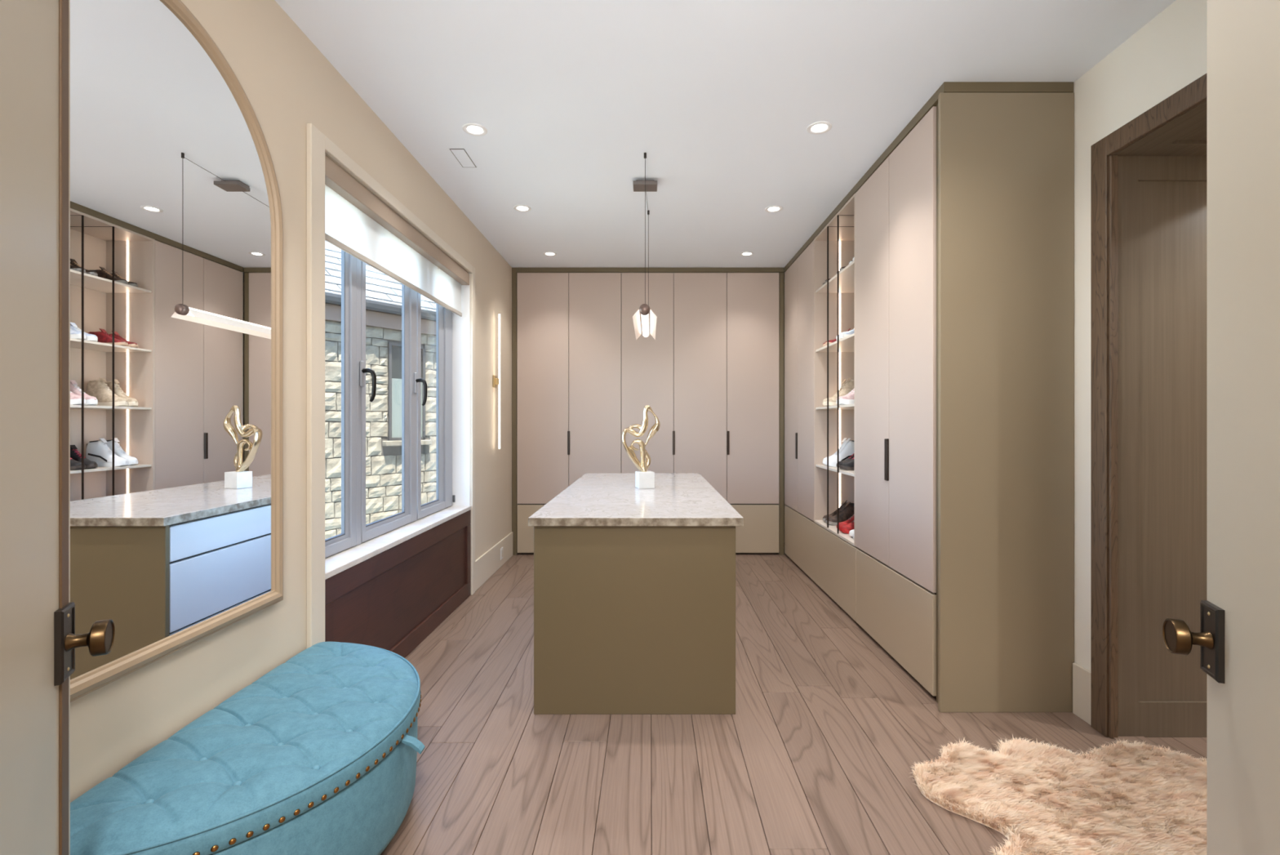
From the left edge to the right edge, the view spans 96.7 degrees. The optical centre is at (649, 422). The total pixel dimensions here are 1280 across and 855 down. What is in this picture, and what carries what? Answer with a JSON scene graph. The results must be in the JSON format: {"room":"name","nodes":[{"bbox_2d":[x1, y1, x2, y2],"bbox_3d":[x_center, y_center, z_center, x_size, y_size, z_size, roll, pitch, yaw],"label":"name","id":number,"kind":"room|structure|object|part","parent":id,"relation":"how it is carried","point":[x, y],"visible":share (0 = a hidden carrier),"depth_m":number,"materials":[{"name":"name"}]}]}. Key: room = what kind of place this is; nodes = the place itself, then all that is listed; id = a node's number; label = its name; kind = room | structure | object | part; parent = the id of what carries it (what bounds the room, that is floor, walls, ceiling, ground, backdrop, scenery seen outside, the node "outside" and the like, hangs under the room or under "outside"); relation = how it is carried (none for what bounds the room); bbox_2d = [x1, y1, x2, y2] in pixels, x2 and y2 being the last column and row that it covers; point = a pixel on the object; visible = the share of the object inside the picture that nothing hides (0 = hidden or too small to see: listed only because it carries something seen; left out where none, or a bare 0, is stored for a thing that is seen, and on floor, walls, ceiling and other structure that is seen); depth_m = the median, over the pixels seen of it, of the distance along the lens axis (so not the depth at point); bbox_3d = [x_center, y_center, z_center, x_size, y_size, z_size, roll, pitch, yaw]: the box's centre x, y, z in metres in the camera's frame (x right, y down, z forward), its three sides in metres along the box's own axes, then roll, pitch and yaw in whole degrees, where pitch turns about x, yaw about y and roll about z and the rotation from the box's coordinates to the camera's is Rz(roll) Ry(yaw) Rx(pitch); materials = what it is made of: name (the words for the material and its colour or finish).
{"room":"walk-in closet","nodes":[
{"label":"walk-in closet","id":0,"kind":"room"},
{"bbox_2d":[70,0,517,802],"bbox_3d":[-1.544,-0.124,1.980,0.205,3.000,9.160,0,0,0],"label":"wall","id":1,"kind":"structure","parent":0,"point":[288,83],"depth_m":2.28,"materials":[{"name":"beige paint"}]},
{"bbox_2d":[70,0,283,702],"bbox_3d":[-1.421,-0.299,1.632,0.041,1.960,1.120,0,0,0],"label":"arched mirror","id":2,"kind":"object","parent":1,"relation":"attached to","point":[176,223],"visible":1,"depth_m":1.67,"materials":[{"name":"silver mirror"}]},
{"bbox_2d":[306,122,475,648],"bbox_3d":[-1.430,0.059,3.503,0.022,2.635,2.240,0,0,0],"label":"trim","id":3,"kind":"structure","parent":1,"relation":"attached to","point":[317,143],"depth_m":2.44,"materials":[{"name":"beige paint"}]},
{"bbox_2d":[324,249,471,579],"bbox_3d":[-1.521,-0.254,3.522,0.184,1.890,2.069,0,0,0],"label":"window","id":4,"kind":"structure","parent":1,"relation":"in","point":[357,542],"depth_m":3.74,"materials":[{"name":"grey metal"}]},
{"bbox_3d":[-1.591,-0.262,2.777,0.033,1.835,0.555,0,0,0],"label":"sash","id":5,"kind":"part","parent":4,"relation":"part of","materials":[{"name":"grey metal"}]},
{"bbox_3d":[-1.569,-0.269,3.100,0.014,0.140,0.028,0,0,0],"label":"handle plate","id":6,"kind":"part","parent":4,"relation":"part of","materials":[{"name":"grey metal"}]},
{"bbox_3d":[-1.529,-0.207,3.100,0.074,0.185,0.025,0,0,0],"label":"lever handle","id":7,"kind":"part","parent":4,"relation":"part of","materials":[{"name":"black metal"}]},
{"bbox_3d":[-1.595,-0.269,3.521,0.035,1.860,2.065,0,0,0],"label":"frame","id":8,"kind":"part","parent":4,"relation":"part of","materials":[{"name":"grey metal"}]},
{"bbox_3d":[-1.591,-0.262,3.482,0.033,1.835,0.733,0,0,0],"label":"sash","id":9,"kind":"part","parent":4,"relation":"part of","materials":[{"name":"grey metal"}]},
{"bbox_2d":[324,154,469,316],"bbox_3d":[-1.486,-1.020,3.521,0.088,0.349,2.057,0,0,0],"label":"roller shade","id":10,"kind":"object","parent":4,"relation":"attached to","point":[357,223],"visible":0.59,"depth_m":3.18,"materials":[{"name":"beige fabric"}]},
{"bbox_3d":[-1.521,0.676,3.521,0.184,0.030,2.065,0,0,0],"label":"sill","id":11,"kind":"part","parent":4,"relation":"part of","materials":[{"name":"stone"}]},
{"bbox_3d":[-1.569,-0.269,3.810,0.014,0.140,0.028,0,0,0],"label":"handle plate","id":12,"kind":"part","parent":4,"relation":"part of","materials":[{"name":"grey metal"}]},
{"bbox_3d":[-1.529,-0.207,3.810,0.074,0.185,0.025,0,0,0],"label":"lever handle","id":13,"kind":"part","parent":4,"relation":"part of","materials":[{"name":"black metal"}]},
{"bbox_3d":[-1.591,-0.262,4.199,0.033,1.835,0.673,0,0,0],"label":"sash","id":14,"kind":"part","parent":4,"relation":"part of","materials":[{"name":"grey metal"}]},
{"bbox_2d":[324,509,471,657],"bbox_3d":[-1.452,1.033,3.521,0.038,0.684,2.065,0,0,0],"label":"wood panel","id":15,"kind":"object","parent":1,"relation":"attached to","point":[393,599],"visible":0.55,"depth_m":3.34,"materials":[{"name":"brown wood"}]},
{"bbox_3d":[-1.452,0.749,3.521,0.038,0.115,2.065,0,0,0],"label":"rail","id":16,"kind":"part","parent":15,"relation":"part of","materials":[{"name":"brown wood"}]},
{"bbox_3d":[-1.452,1.318,3.521,0.038,0.114,2.065,0,0,0],"label":"rail","id":17,"kind":"part","parent":15,"relation":"part of","materials":[{"name":"brown wood"}]},
{"bbox_2d":[475,531,512,591],"bbox_3d":[-1.433,1.254,5.269,0.016,0.245,1.292,0,0,0],"label":"baseboard","id":18,"kind":"structure","parent":1,"relation":"attached to","point":[490,562],"depth_m":5.14,"materials":[{"name":"beige paint"}]},
{"bbox_2d":[492,314,500,448],"bbox_3d":[-1.411,-0.384,5.250,0.060,1.240,0.090,0,0,0],"label":"wall sconce","id":19,"kind":"object","parent":1,"relation":"attached to","point":[495,380],"visible":1,"depth_m":5.24,"materials":[{"name":"gold metal"}]},
{"bbox_3d":[-1.432,-0.384,5.250,0.018,0.110,0.090,0,0,0],"label":"wall plate","id":20,"kind":"part","parent":19,"relation":"part of","materials":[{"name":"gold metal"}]},
{"bbox_2d":[500,546,502,559],"bbox_3d":[-1.421,1.251,5.460,0.008,0.110,0.080,0,0,0],"label":"wall outlet","id":21,"kind":"object","parent":1,"relation":"attached to","point":[501,548],"visible":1,"depth_m":5.44,"materials":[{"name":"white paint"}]},
{"bbox_2d":[275,0,1175,282],"bbox_3d":[1.377,-1.724,2.030,6.046,0.200,9.260,0,0,0],"label":"ceiling","id":22,"kind":"structure","parent":0,"point":[721,98],"depth_m":2.79,"materials":[{"name":"white paint"}]},
{"bbox_2d":[449,148,476,167],"bbox_3d":[-1.143,-1.622,3.488,0.087,0.003,0.244,0,0,0],"label":"ceiling vent","id":23,"kind":"object","parent":22,"relation":"in","point":[461,155],"visible":1,"depth_m":3.48,"materials":[{"name":"grey"}]},
{"bbox_2d":[462,123,487,135],"bbox_3d":[-0.967,-1.621,3.144,0.132,0.006,0.132,0,0,0],"label":"recessed light","id":24,"kind":"object","parent":22,"relation":"in","point":[474,129],"visible":1,"depth_m":3.14,"materials":[{"name":"white paint"}]},
{"bbox_2d":[513,204,531,211],"bbox_3d":[-0.963,-1.621,4.296,0.132,0.006,0.132,0,0,0],"label":"recessed light","id":25,"kind":"object","parent":22,"relation":"in","point":[517,207],"visible":1,"depth_m":4.29,"materials":[{"name":"white paint"}]},
{"bbox_2d":[542,251,556,256],"bbox_3d":[-0.959,-1.621,5.453,0.132,0.006,0.132,0,0,0],"label":"recessed light","id":26,"kind":"object","parent":22,"relation":"in","point":[546,253],"visible":1,"depth_m":5.44,"materials":[{"name":"white paint"}]},
{"bbox_2d":[632,152,657,339],"bbox_3d":[-0.032,-1.130,3.875,0.160,0.986,0.990,0,0,0],"label":"pendant lamp","id":27,"kind":"object","parent":22,"relation":"hanging from","point":[645,185],"visible":1,"depth_m":3.76,"materials":[{"name":"grey glass"}]},
{"bbox_2d":[739,251,754,256],"bbox_3d":[0.929,-1.621,5.453,0.132,0.006,0.132,0,0,0],"label":"recessed light","id":28,"kind":"object","parent":22,"relation":"in","point":[745,253],"visible":1,"depth_m":5.44,"materials":[{"name":"white paint"}]},
{"bbox_2d":[764,205,782,212],"bbox_3d":[0.937,-1.621,4.310,0.132,0.006,0.132,0,0,0],"label":"recessed light","id":29,"kind":"object","parent":22,"relation":"in","point":[771,208],"visible":1,"depth_m":4.30,"materials":[{"name":"white paint"}]},
{"bbox_2d":[806,120,831,133],"bbox_3d":[0.930,-1.621,3.125,0.132,0.006,0.132,0,0,0],"label":"recessed light","id":30,"kind":"object","parent":22,"relation":"in","point":[821,126],"visible":1,"depth_m":3.12,"materials":[{"name":"white paint"}]},
{"bbox_2d":[783,282,785,542],"bbox_3d":[0.257,-0.124,6.610,3.806,3.000,0.100,0,0,0],"label":"wall","id":31,"kind":"structure","parent":0,"point":[784,282],"depth_m":6.56,"materials":[{"name":"beige paint"}]},
{"bbox_2d":[380,542,1206,854],"bbox_3d":[1.377,1.451,2.030,6.046,0.150,9.260,0,0,0],"label":"floor","id":32,"kind":"structure","parent":0,"point":[821,743],"depth_m":2.41,"materials":[{"name":"brown wood"}]},
{"bbox_2d":[70,641,424,854],"bbox_3d":[-1.079,1.144,1.840,0.689,0.463,1.282,0,0,0],"label":"ottoman","id":33,"kind":"object","parent":32,"relation":"on","point":[317,754],"visible":0.98,"depth_m":1.59,"materials":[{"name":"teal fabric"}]},
{"bbox_2d":[516,272,621,503],"bbox_3d":[-0.845,-0.363,6.242,1.087,2.416,0.633,0,0,0],"label":"wardrobe","id":34,"kind":"object","parent":32,"relation":"on","point":[569,324],"visible":0.8,"depth_m":5.94,"materials":[{"name":"brown wood"}]},
{"bbox_3d":[-1.119,-0.364,5.946,0.536,2.410,0.022,0,0,0],"label":"door","id":35,"kind":"part","parent":34,"relation":"part of","materials":[{"name":"beige paint"}]},
{"bbox_3d":[-0.848,0.206,5.932,0.024,0.248,0.014,0,0,0],"label":"edge pull","id":36,"kind":"part","parent":34,"relation":"part of","materials":[{"name":"brown metal"}]},
{"bbox_3d":[-0.574,-0.364,5.946,0.543,2.410,0.022,0,0,0],"label":"door","id":37,"kind":"part","parent":34,"relation":"part of","materials":[{"name":"beige paint"}]},
{"bbox_2d":[533,526,735,714],"bbox_3d":[-0.072,0.929,3.836,0.954,0.894,2.298,0,0,0],"label":"base cabinet","id":38,"kind":"object","parent":32,"relation":"on","point":[628,620],"visible":0.73,"depth_m":2.69,"materials":[{"name":"brown paint"}]},
{"bbox_2d":[528,472,743,526],"bbox_3d":[-0.066,0.462,3.836,1.006,0.041,2.361,0,0,0],"label":"countertop","id":39,"kind":"structure","parent":38,"relation":"on","point":[594,499],"depth_m":3.09,"materials":[{"name":"stone"}]},
{"bbox_2d":[621,404,660,488],"bbox_3d":[-0.062,0.159,3.870,0.266,0.563,0.116,0,0,-10],"label":"sculpture","id":40,"kind":"object","parent":39,"relation":"on","point":[644,478],"visible":1,"depth_m":3.86,"materials":[{"name":"gold metal"}]},
{"bbox_2d":[511,266,783,555],"bbox_3d":[-0.020,-0.123,5.943,2.840,2.999,0.024,0,0,0],"label":"cabinet surround","id":41,"kind":"object","parent":32,"relation":"on","point":[514,269],"visible":0.97,"depth_m":5.93,"materials":[{"name":"brown paint"}]},
{"bbox_2d":[517,503,778,553],"bbox_3d":[-0.020,1.111,6.247,2.738,0.529,0.623,0,0,0],"label":"drawer base","id":42,"kind":"object","parent":32,"relation":"on","point":[759,533],"visible":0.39,"depth_m":5.94,"materials":[{"name":"brown wood"}]},
{"bbox_3d":[-0.845,1.103,5.946,1.084,0.501,0.022,0,0,0],"label":"drawer","id":43,"kind":"part","parent":42,"relation":"part of","materials":[{"name":"beige paint"}]},
{"bbox_3d":[1.076,1.103,5.946,0.543,0.501,0.022,0,0,0],"label":"drawer","id":44,"kind":"part","parent":42,"relation":"part of","materials":[{"name":"beige paint"}]},
{"bbox_2d":[621,272,726,500],"bbox_3d":[0.251,-0.363,6.242,1.100,2.416,0.633,0,0,0],"label":"wardrobe","id":45,"kind":"object","parent":32,"relation":"on","point":[681,374],"visible":0.74,"depth_m":5.94,"materials":[{"name":"brown wood"}]},
{"bbox_3d":[-0.026,-0.364,5.946,0.543,2.410,0.022,0,0,0],"label":"door","id":46,"kind":"part","parent":45,"relation":"part of","materials":[{"name":"beige paint"}]},
{"bbox_3d":[0.248,0.206,5.932,0.024,0.248,0.014,0,0,0],"label":"edge pull","id":47,"kind":"part","parent":45,"relation":"part of","materials":[{"name":"brown metal"}]},
{"bbox_3d":[0.525,-0.364,5.946,0.549,2.410,0.022,0,0,0],"label":"door","id":48,"kind":"part","parent":45,"relation":"part of","materials":[{"name":"beige paint"}]},
{"bbox_2d":[726,272,778,503],"bbox_3d":[1.076,-0.363,6.242,0.546,2.416,0.633,0,0,0],"label":"wardrobe","id":49,"kind":"object","parent":32,"relation":"on","point":[752,298],"visible":0.89,"depth_m":5.94,"materials":[{"name":"brown wood"}]},
{"bbox_3d":[0.817,0.206,5.932,0.023,0.248,0.014,0,0,0],"label":"edge pull","id":50,"kind":"part","parent":49,"relation":"part of","materials":[{"name":"brown metal"}]},
{"bbox_2d":[784,240,813,520],"bbox_3d":[1.704,-0.363,5.401,0.628,2.416,1.056,0,0,0],"label":"wardrobe","id":51,"kind":"object","parent":32,"relation":"on","point":[799,277],"visible":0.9,"depth_m":5.33,"materials":[{"name":"brown wood"}]},
{"bbox_3d":[1.413,-0.364,5.668,0.022,2.410,0.520,0,0,0],"label":"door","id":52,"kind":"part","parent":51,"relation":"part of","materials":[{"name":"beige paint"}]},
{"bbox_3d":[1.398,0.216,5.426,0.016,0.249,0.037,0,0,0],"label":"edge pull","id":53,"kind":"part","parent":51,"relation":"part of","materials":[{"name":"brown metal"}]},
{"bbox_3d":[1.413,-0.364,5.138,0.022,2.410,0.528,0,0,0],"label":"door","id":54,"kind":"part","parent":51,"relation":"part of","materials":[{"name":"beige paint"}]},
{"bbox_2d":[784,504,858,621],"bbox_3d":[1.710,1.113,4.901,0.616,0.527,2.058,0,0,0],"label":"drawer base","id":55,"kind":"object","parent":32,"relation":"on","point":[829,560],"visible":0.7,"depth_m":4.58,"materials":[{"name":"brown wood"}]},
{"bbox_2d":[813,192,856,546],"bbox_3d":[1.613,-0.364,4.380,0.422,2.418,0.984,0,0,0],"label":"shoe shelf","id":56,"kind":"object","parent":32,"relation":"on","point":[834,246],"visible":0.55,"depth_m":4.85,"materials":[{"name":"beige wood"}]},
{"bbox_3d":[1.603,-1.564,4.380,0.402,0.018,0.948,0,0,0],"label":"panel","id":57,"kind":"part","parent":56,"relation":"part of","materials":[{"name":"beige wood"}]},
{"bbox_2d":[822,378,848,406],"bbox_3d":[1.591,-0.251,4.748,0.298,0.233,0.102,0,0,-3],"label":"sneaker","id":58,"kind":"object","parent":56,"relation":"on","point":[845,380],"visible":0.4,"depth_m":4.73,"materials":[{"name":"beige"}]},
{"bbox_2d":[822,437,850,464],"bbox_3d":[1.592,0.238,4.749,0.300,0.229,0.102,0,0,-3],"label":"sneaker","id":59,"kind":"object","parent":56,"relation":"on","point":[844,440],"visible":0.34,"depth_m":4.73,"materials":[{"name":"white leather"}]},
{"bbox_2d":[825,328,850,345],"bbox_3d":[1.579,-0.696,4.631,0.298,0.142,0.102,0,0,3],"label":"sneaker","id":60,"kind":"object","parent":56,"relation":"on","point":[830,341],"visible":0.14,"depth_m":4.61,"materials":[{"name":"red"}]},
{"bbox_2d":[822,499,853,520],"bbox_3d":[1.591,0.735,4.748,0.298,0.184,0.102,0,0,-3],"label":"sneaker","id":61,"kind":"object","parent":56,"relation":"on","point":[844,503],"visible":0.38,"depth_m":4.73,"materials":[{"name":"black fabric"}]},
{"bbox_2d":[825,438,853,466],"bbox_3d":[1.580,0.238,4.631,0.300,0.229,0.102,0,0,3],"label":"sneaker","id":62,"kind":"object","parent":56,"relation":"on","point":[847,451],"visible":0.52,"depth_m":4.60,"materials":[{"name":"white leather"}]},
{"bbox_2d":[825,501,853,525],"bbox_3d":[1.579,0.735,4.631,0.298,0.184,0.102,0,0,3],"label":"sneaker","id":63,"kind":"object","parent":56,"relation":"on","point":[847,512],"visible":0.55,"depth_m":4.60,"materials":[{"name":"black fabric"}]},
{"bbox_2d":[825,377,853,405],"bbox_3d":[1.579,-0.251,4.631,0.298,0.233,0.102,0,0,3],"label":"sneaker","id":64,"kind":"object","parent":56,"relation":"on","point":[849,386],"visible":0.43,"depth_m":4.60,"materials":[{"name":"beige fabric"}]},
{"bbox_2d":[836,514,853,528],"bbox_3d":[1.591,0.735,4.399,0.298,0.184,0.102,0,0,-3],"label":"sneaker","id":65,"kind":"object","parent":56,"relation":"on","point":[851,519],"visible":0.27,"depth_m":4.38,"materials":[{"name":"red fabric"}]},
{"bbox_2d":[836,453,853,466],"bbox_3d":[1.592,0.261,4.399,0.300,0.184,0.102,0,0,-3],"label":"sneaker","id":66,"kind":"object","parent":56,"relation":"on","point":[851,456],"visible":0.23,"depth_m":4.38,"materials":[{"name":"brown leather"}]},
{"bbox_2d":[836,388,853,404],"bbox_3d":[1.591,-0.233,4.399,0.298,0.198,0.102,0,0,-3],"label":"sneaker","id":67,"kind":"object","parent":56,"relation":"on","point":[852,390],"visible":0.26,"depth_m":4.39,"materials":[{"name":"white"}]},
{"bbox_2d":[839,391,853,404],"bbox_3d":[1.579,-0.233,4.282,0.298,0.198,0.102,0,0,3],"label":"sneaker","id":68,"kind":"object","parent":56,"relation":"on","point":[849,398],"visible":0.29,"depth_m":4.25,"materials":[{"name":"white"}]},
{"bbox_2d":[839,457,853,470],"bbox_3d":[1.580,0.261,4.281,0.300,0.184,0.102,0,0,3],"label":"sneaker","id":69,"kind":"object","parent":56,"relation":"on","point":[848,465],"visible":0.3,"depth_m":4.25,"materials":[{"name":"brown leather"}]},
{"bbox_2d":[839,520,853,533],"bbox_3d":[1.579,0.735,4.282,0.298,0.184,0.102,0,0,3],"label":"sneaker","id":70,"kind":"object","parent":56,"relation":"on","point":[846,528],"visible":0.3,"depth_m":4.25,"materials":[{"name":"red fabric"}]},
{"bbox_2d":[839,328,853,338],"bbox_3d":[1.579,-0.702,4.282,0.298,0.154,0.102,0,0,3],"label":"sneaker","id":71,"kind":"object","parent":56,"relation":"on","point":[842,335],"visible":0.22,"depth_m":4.26,"materials":[{"name":"white leather"}]},
{"bbox_2d":[848,528,853,536],"bbox_3d":[1.591,0.752,4.119,0.298,0.148,0.102,0,0,-3],"label":"sneaker","id":72,"kind":"object","parent":56,"relation":"on","point":[851,531],"visible":0.12,"depth_m":4.10,"materials":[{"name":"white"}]},
{"bbox_3d":[1.603,-0.364,3.897,0.402,2.418,0.018,0,0,0],"label":"panel","id":73,"kind":"part","parent":56,"relation":"part of","materials":[{"name":"beige wood"}]},
{"bbox_2d":[855,106,936,592],"bbox_3d":[1.704,-0.363,3.352,0.628,2.416,1.070,0,0,0],"label":"wardrobe","id":74,"kind":"object","parent":32,"relation":"on","point":[895,207],"visible":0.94,"depth_m":3.21,"materials":[{"name":"brown wood"}]},
{"bbox_3d":[1.413,-0.364,3.614,0.022,2.410,0.543,0,0,0],"label":"door","id":75,"kind":"part","parent":74,"relation":"part of","materials":[{"name":"beige paint"}]},
{"bbox_3d":[1.398,0.215,3.359,0.016,0.247,0.034,0,0,0],"label":"edge pull","id":76,"kind":"part","parent":74,"relation":"part of","materials":[{"name":"brown metal"}]},
{"bbox_3d":[1.413,-0.364,3.078,0.022,2.410,0.519,0,0,0],"label":"door","id":77,"kind":"part","parent":74,"relation":"part of","materials":[{"name":"beige paint"}]},
{"bbox_2d":[784,81,1073,271],"bbox_3d":[1.708,-1.599,4.318,0.617,0.048,3.224,0,0,0],"label":"cabinet filler","id":78,"kind":"object","parent":74,"relation":"on","point":[947,86],"visible":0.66,"depth_m":2.71,"materials":[{"name":"brown paint"}]},
{"bbox_2d":[856,548,936,695],"bbox_3d":[1.710,1.113,3.343,0.616,0.527,1.050,0,0,0],"label":"drawer base","id":79,"kind":"object","parent":32,"relation":"on","point":[899,613],"visible":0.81,"depth_m":3.20,"materials":[{"name":"brown wood"}]},
{"bbox_2d":[936,92,1074,712],"bbox_3d":[1.699,-0.098,2.758,0.638,2.948,0.108,0,0,0],"label":"end panel","id":80,"kind":"object","parent":32,"relation":"on","point":[1005,161],"visible":1,"depth_m":2.70,"materials":[{"name":"brown paint"}]},
{"bbox_2d":[909,734,1206,854],"bbox_3d":[1.726,1.337,1.953,1.402,0.073,1.081,0,0,-11],"label":"rug","id":81,"kind":"object","parent":32,"relation":"on","point":[1125,797],"visible":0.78,"depth_m":2.06,"materials":[{"name":"beige fur"}]},
{"bbox_2d":[1073,0,1206,671],"bbox_3d":[2.090,-0.124,1.980,0.140,3.000,9.160,0,0,0],"label":"wall","id":82,"kind":"structure","parent":0,"point":[1168,53],"depth_m":2.56,"materials":[{"name":"white paint"}]},
{"bbox_2d":[1072,662,1090,724],"bbox_3d":[2.012,1.256,2.642,0.016,0.240,0.117,0,0,0],"label":"baseboard","id":83,"kind":"structure","parent":82,"relation":"attached to","point":[1081,675],"depth_m":2.64,"materials":[{"name":"beige paint"}]},
{"bbox_2d":[1090,73,1206,738],"bbox_3d":[2.018,0.059,1.955,0.044,2.633,1.246,0,0,0],"label":"trim","id":84,"kind":"structure","parent":82,"relation":"attached to","point":[1104,165],"depth_m":2.49,"materials":[{"name":"brown wood"}]},
{"bbox_2d":[1112,100,1206,749],"bbox_3d":[2.495,0.088,1.955,0.950,2.575,1.130,0,0,0],"label":"door","id":85,"kind":"structure","parent":82,"relation":"in","point":[1162,175],"depth_m":2.50,"materials":[{"name":"brown wood"}]},
{"bbox_3d":[2.495,-1.184,1.955,0.950,0.030,1.070,0,0,0],"label":"soffit panel","id":86,"kind":"part","parent":85,"relation":"part of","materials":[{"name":"brown wood"}]},
{"bbox_3d":[2.495,0.080,2.511,0.720,2.291,0.017,0,0,0],"label":"recessed panel","id":87,"kind":"part","parent":85,"relation":"part of","materials":[{"name":"brown wood"}]},
{"bbox_3d":[2.517,-1.190,1.955,0.677,0.017,0.854,0,0,0],"label":"recessed panel","id":88,"kind":"part","parent":85,"relation":"part of","materials":[{"name":"brown wood"}]},
{"bbox_3d":[0.289,-0.124,0.340,3.461,3.000,0.160,0,0,0],"label":"wall","id":89,"kind":"structure","parent":0,"visible":0},
{"bbox_2d":[0,0,115,854],"bbox_3d":[-0.915,0.082,0.768,0.114,2.572,0.780,0,0,-30],"label":"door","id":90,"kind":"structure","parent":89,"relation":"in","point":[38,639],"depth_m":0.97,"materials":[{"name":"beige paint"}]},
{"bbox_3d":[-1.063,0.410,1.079,0.058,0.065,0.065,0,0,-30],"label":"knob","id":91,"kind":"part","parent":90,"relation":"part of","materials":[{"name":"brown metal"}]},
{"bbox_2d":[1162,0,1279,854],"bbox_3d":[0.913,0.082,0.745,0.114,2.572,0.780,0,0,23],"label":"door","id":92,"kind":"structure","parent":89,"relation":"in","point":[1238,637],"depth_m":0.99,"materials":[{"name":"beige paint"}]},
{"bbox_3d":[1.026,0.409,1.083,0.059,0.065,0.065,0,0,23],"label":"knob","id":93,"kind":"part","parent":92,"relation":"part of","materials":[{"name":"gold metal"}]},
{"label":"outside","id":94,"kind":"structure","parent":0,"visible":0},
{"bbox_3d":[-8.830,4.476,4.000,14.340,0.200,28.000,0,0,0],"label":"ground","id":95,"kind":"structure","parent":94,"visible":0},
{"bbox_2d":[324,240,435,539],"bbox_3d":[-3.199,1.114,6.402,1.287,6.524,2.800,0,0,36],"label":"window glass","id":96,"kind":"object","parent":95,"relation":"on","point":[383,292],"visible":0.18,"depth_m":6.05,"materials":[{"name":"beige"}]},
{"bbox_3d":[-2.684,-0.660,6.282,0.006,0.353,0.370,0,0,36],"label":"pane","id":97,"kind":"part","parent":96,"relation":"part of","materials":[{"name":"clear glass"}]},
{"bbox_3d":[-2.668,0.218,6.264,0.085,0.056,0.540,0,0,36],"label":"house sill","id":98,"kind":"part","parent":96,"relation":"part of","materials":[{"name":"stone"}]}
]}

